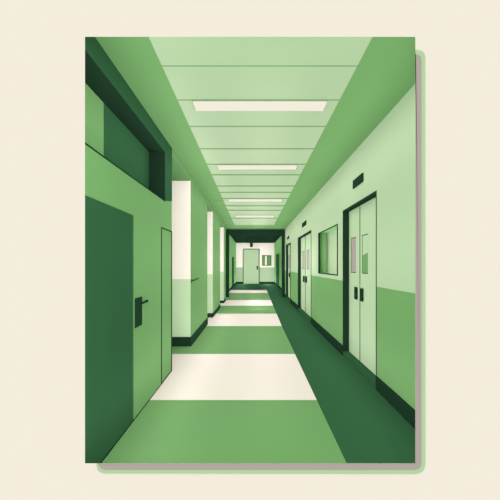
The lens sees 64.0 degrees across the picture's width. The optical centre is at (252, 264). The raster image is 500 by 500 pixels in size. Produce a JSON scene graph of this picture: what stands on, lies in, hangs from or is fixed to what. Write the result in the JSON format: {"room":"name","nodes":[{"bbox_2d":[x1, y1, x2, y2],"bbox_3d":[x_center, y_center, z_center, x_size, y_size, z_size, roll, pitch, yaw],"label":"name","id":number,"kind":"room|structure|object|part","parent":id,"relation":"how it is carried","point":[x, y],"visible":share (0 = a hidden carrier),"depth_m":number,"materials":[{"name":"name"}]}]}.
{"room":"hospital interior","nodes":[
{"label":"hospital interior","id":0,"kind":"room"},
{"bbox_2d":[85,37,225,381],"bbox_3d":[-1.472,-0.083,9.652,0.660,3.135,14.025,0,0,0],"label":"wall","id":1,"kind":"structure","parent":0,"point":[198,232],"depth_m":6.21,"materials":[{"name":"green paint"}]},
{"bbox_2d":[85,195,132,462],"bbox_3d":[-1.139,0.507,3.212,0.007,1.957,1.144,0,0,0],"label":"door","id":2,"kind":"structure","parent":1,"relation":"in","point":[108,229],"depth_m":3.12,"materials":[{"name":"paint"}]},
{"bbox_2d":[85,37,171,200],"bbox_3d":[-1.262,-1.231,4.130,0.249,0.819,2.981,0,0,0],"label":"window","id":3,"kind":"structure","parent":1,"relation":"in","point":[105,133],"depth_m":3.81,"materials":[{"name":"glass"}]},
{"bbox_3d":[-1.367,-1.148,3.140,0.038,0.630,0.935,0,0,0],"label":"light pane","id":4,"kind":"part","parent":3,"relation":"part of","materials":[{"name":"green glass"}]},
{"bbox_3d":[-1.140,-0.827,3.910,0.004,0.011,2.541,0,0,0],"label":"sill","id":5,"kind":"part","parent":3,"relation":"part of","materials":[{"name":"green paint"}]},
{"bbox_3d":[-1.367,-1.148,4.394,0.038,0.630,1.573,0,0,0],"label":"dark pane","id":6,"kind":"part","parent":3,"relation":"part of","materials":[{"name":"green glass"}]},
{"bbox_2d":[101,370,171,462],"bbox_3d":[-1.139,1.478,4.130,0.007,0.013,2.981,0,0,0],"label":"baseboard","id":7,"kind":"structure","parent":1,"relation":"attached to","point":[171,370],"depth_m":4.07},
{"bbox_2d":[133,216,160,418],"bbox_3d":[-1.119,0.500,4.383,0.044,1.944,1.133,0,0,0],"label":"door","id":8,"kind":"structure","parent":1,"relation":"in","point":[146,235],"depth_m":4.23,"materials":[{"name":"green paint"}]},
{"bbox_3d":[-1.133,0.464,3.960,0.008,0.286,0.231,0,0,0],"label":"handle plate","id":9,"kind":"part","parent":8,"relation":"part of","materials":[{"name":"green metal"}]},
{"bbox_2d":[161,227,171,383],"bbox_3d":[-1.139,0.499,5.294,0.006,1.945,0.654,0,0,0],"label":"trim","id":10,"kind":"structure","parent":1,"relation":"attached to","point":[161,227],"depth_m":4.97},
{"bbox_2d":[172,318,207,345],"bbox_3d":[-1.465,1.400,8.656,0.673,0.170,2.708,0,0,0],"label":"baseboard","id":11,"kind":"structure","parent":1,"relation":"attached to","point":[176,341],"depth_m":7.30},
{"bbox_2d":[207,305,219,316],"bbox_3d":[-1.465,1.425,12.588,0.673,0.121,2.543,0,0,0],"label":"baseboard","id":12,"kind":"structure","parent":1,"relation":"attached to","point":[218,307],"depth_m":11.43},
{"bbox_2d":[229,235,235,288],"bbox_3d":[-1.463,-0.138,25.300,0.220,3.245,13.200,0,0,0],"label":"wall","id":13,"kind":"structure","parent":0,"point":[232,244],"depth_m":25.17,"materials":[{"name":"green paint"}]},
{"bbox_2d":[232,257,233,285],"bbox_3d":[-1.342,0.478,26.840,0.022,2.013,1.980,0,0,0],"label":"door","id":14,"kind":"structure","parent":13,"relation":"in","point":[232,257],"depth_m":25.97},
{"bbox_2d":[0,0,499,499],"bbox_3d":[0.000,-0.440,2.627,9.900,8.360,0.022,0,0,0],"label":"wall","id":15,"kind":"structure","parent":0,"point":[42,42],"depth_m":2.62,"materials":[{"name":"beige paint"}]},
{"bbox_2d":[98,54,420,469],"bbox_3d":[0.044,-0.018,2.611,2.109,2.712,0.002,0,0,0],"label":"shadow","id":16,"kind":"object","parent":15,"relation":"attached to","point":[417,465],"depth_m":2.61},
{"bbox_2d":[97,50,424,473],"bbox_3d":[0.052,-0.019,2.614,2.147,2.769,0.003,0,0,0],"label":"picture edge","id":17,"kind":"structure","parent":15,"relation":"attached to","point":[421,54],"depth_m":2.61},
{"bbox_2d":[236,243,273,281],"bbox_3d":[0.176,-0.138,32.010,3.498,3.245,0.220,0,0,0],"label":"wall","id":18,"kind":"structure","parent":0,"point":[266,272],"depth_m":31.90,"materials":[{"name":"white paint"}]},
{"bbox_2d":[243,249,259,283],"bbox_3d":[-0.144,0.097,31.834,1.324,2.777,0.132,0,0,0],"label":"door","id":19,"kind":"structure","parent":18,"relation":"in","point":[251,257],"depth_m":31.87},
{"bbox_2d":[236,282,273,283],"bbox_3d":[0.176,1.412,31.884,3.058,0.145,0.033,0,0,0],"label":"baseboard","id":20,"kind":"structure","parent":18,"relation":"attached to","point":[236,282],"depth_m":31.87,"materials":[{"name":"green"}]},
{"bbox_2d":[262,255,270,265],"bbox_3d":[1.093,-0.359,31.878,0.718,0.829,0.044,0,0,0],"label":"notice board","id":21,"kind":"object","parent":18,"relation":"attached to","point":[266,259],"visible":1,"depth_m":31.88,"materials":[{"name":"green"}]},
{"bbox_3d":[1.284,-0.359,31.889,0.335,0.829,0.022,0,0,0],"label":"green panel","id":22,"kind":"part","parent":21,"relation":"part of","materials":[{"name":"green"}]},
{"bbox_2d":[96,37,414,228],"bbox_3d":[0.000,-1.716,10.670,3.850,0.132,16.060,0,0,0],"label":"ceiling","id":23,"kind":"structure","parent":0,"point":[361,79],"depth_m":3.94,"materials":[{"name":"green paint"}]},
{"bbox_2d":[235,215,273,216],"bbox_3d":[0.057,-1.642,13.513,1.311,0.015,0.460,0,0,0],"label":"recessed light","id":24,"kind":"object","parent":23,"relation":"in","point":[235,215],"visible":1,"depth_m":13.38,"materials":[{"name":"white plastic"}]},
{"bbox_2d":[235,216,273,216],"bbox_3d":[0.057,-1.638,13.513,1.298,0.007,0.447,0,0,0],"label":"diffuser","id":25,"kind":"object","parent":24,"relation":"attached to","point":[235,216],"depth_m":13.48,"materials":[{"name":"white plastic"}]},
{"bbox_2d":[228,199,281,201],"bbox_3d":[0.060,-1.642,10.140,1.351,0.015,0.359,0,0,0],"label":"recessed light","id":26,"kind":"object","parent":23,"relation":"in","point":[230,200],"visible":1,"depth_m":10.14,"materials":[{"name":"white plastic"}]},
{"bbox_2d":[217,165,297,169],"bbox_3d":[0.072,-1.642,6.716,1.326,0.015,0.289,0,0,0],"label":"recessed light","id":27,"kind":"object","parent":23,"relation":"in","point":[220,167],"visible":1,"depth_m":6.71,"materials":[{"name":"white plastic"}]},
{"bbox_2d":[192,100,327,110],"bbox_3d":[0.070,-1.642,4.128,1.359,0.015,0.248,0,0,0],"label":"recessed light","id":28,"kind":"object","parent":23,"relation":"in","point":[200,105],"visible":1,"depth_m":4.10,"materials":[{"name":"white plastic"}]},
{"bbox_2d":[226,229,284,296],"bbox_3d":[-0.053,-0.220,18.617,3.718,3.410,0.165,0,0,0],"label":"door frame","id":29,"kind":"structure","parent":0,"point":[228,231],"depth_m":18.54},
{"bbox_2d":[230,235,281,242],"bbox_3d":[0.176,-1.826,25.410,3.498,0.132,13.420,0,0,0],"label":"ceiling","id":30,"kind":"structure","parent":0,"point":[237,238],"depth_m":26.56,"materials":[{"name":"green paint"}]},
{"bbox_2d":[102,284,414,462],"bbox_3d":[0.000,1.567,17.380,3.850,0.165,29.480,0,0,0],"label":"floor","id":31,"kind":"structure","parent":0,"point":[260,383],"depth_m":4.26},
{"bbox_2d":[274,236,281,287],"bbox_3d":[1.815,-0.138,25.300,0.220,3.245,13.200,0,0,0],"label":"wall","id":32,"kind":"structure","parent":0,"point":[278,244],"depth_m":25.73,"materials":[{"name":"green paint"}]},
{"bbox_2d":[276,254,278,287],"bbox_3d":[1.688,0.368,27.610,0.033,2.233,3.300,0,0,0],"label":"door","id":33,"kind":"structure","parent":32,"relation":"in","point":[277,255],"depth_m":27.48,"materials":[{"name":"paint"}]},
{"bbox_2d":[285,84,414,408],"bbox_3d":[1.641,-0.083,10.588,0.330,3.135,15.895,0,0,0],"label":"wall","id":34,"kind":"structure","parent":0,"point":[385,158],"depth_m":4.49,"materials":[{"name":"green paint"}]},
{"bbox_2d":[286,242,290,301],"bbox_3d":[1.549,0.297,16.791,0.154,2.376,2.167,0,0,0],"label":"door","id":35,"kind":"structure","parent":34,"relation":"in","point":[288,246],"depth_m":17.70,"materials":[{"name":"green"}]},
{"bbox_2d":[290,299,297,309],"bbox_3d":[1.470,1.403,14.427,0.013,0.165,2.563,0,0,0],"label":"baseboard","id":36,"kind":"structure","parent":34,"relation":"attached to","point":[292,302],"depth_m":14.10,"materials":[{"name":"green"}]},
{"bbox_2d":[298,230,310,322],"bbox_3d":[1.549,0.297,11.633,0.154,2.376,3.025,0,0,0],"label":"door","id":37,"kind":"structure","parent":34,"relation":"in","point":[304,241],"depth_m":11.96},
{"bbox_3d":[1.570,-0.154,12.392,0.002,0.528,0.451,0,0,0],"label":"glass pane","id":38,"kind":"part","parent":37,"relation":"part of","materials":[{"name":"beige glass"}]},
{"bbox_3d":[1.570,-0.154,11.370,0.002,0.528,0.476,0,0,0],"label":"glass pane","id":39,"kind":"part","parent":37,"relation":"part of","materials":[{"name":"beige glass"}]},
{"bbox_2d":[311,317,342,354],"bbox_3d":[1.470,1.403,8.344,0.013,0.165,3.553,0,0,0],"label":"baseboard","id":40,"kind":"structure","parent":34,"relation":"attached to","point":[337,345],"depth_m":7.75,"materials":[{"name":"green"}]},
{"bbox_2d":[318,224,337,275],"bbox_3d":[1.576,-0.264,7.986,0.213,0.902,2.068,0,0,0],"label":"window","id":41,"kind":"structure","parent":34,"relation":"in","point":[332,237],"depth_m":8.34,"materials":[{"name":"green glass"}]},
{"bbox_3d":[1.670,-0.264,7.986,0.025,0.902,2.068,0,0,0],"label":"glass pane","id":42,"kind":"part","parent":41,"relation":"part of","materials":[{"name":"green glass"}]},
{"bbox_2d":[353,173,362,188],"bbox_3d":[1.466,-1.171,5.593,0.020,0.121,0.517,0,0,0],"label":"door sign","id":43,"kind":"object","parent":34,"relation":"attached to","point":[359,179],"visible":1,"depth_m":5.52,"materials":[{"name":"green plastic"}]},
{"bbox_2d":[343,190,376,388],"bbox_3d":[1.549,0.297,5.670,0.154,2.376,1.793,0,0,0],"label":"door","id":44,"kind":"structure","parent":34,"relation":"in","point":[359,219],"depth_m":5.79,"materials":[{"name":"green"}]},
{"bbox_3d":[1.569,-0.154,6.240,0.004,0.550,0.280,0,0,0],"label":"pane frame","id":45,"kind":"part","parent":44,"relation":"part of","materials":[{"name":"white glass"}]},
{"bbox_3d":[1.570,-0.154,6.231,0.002,0.528,0.264,0,0,0],"label":"glass pane","id":46,"kind":"part","parent":44,"relation":"part of","materials":[{"name":"beige glass"}]},
{"bbox_3d":[1.559,0.425,6.056,0.024,0.184,0.121,0,0,0],"label":"handle","id":47,"kind":"part","parent":44,"relation":"part of","materials":[{"name":"metal"}]},
{"bbox_3d":[1.559,0.425,5.739,0.024,0.184,0.126,0,0,0],"label":"handle","id":48,"kind":"part","parent":44,"relation":"part of","materials":[{"name":"metal"}]},
{"bbox_3d":[1.570,-0.154,5.594,0.002,0.528,0.266,0,0,0],"label":"glass pane","id":49,"kind":"part","parent":44,"relation":"part of","materials":[{"name":"green glass"}]},
{"bbox_2d":[376,376,414,428],"bbox_3d":[1.470,1.403,3.707,0.013,0.165,2.134,0,0,0],"label":"baseboard","id":50,"kind":"structure","parent":34,"relation":"attached to","point":[401,406],"depth_m":4.08,"materials":[{"name":"green"}]}
]}

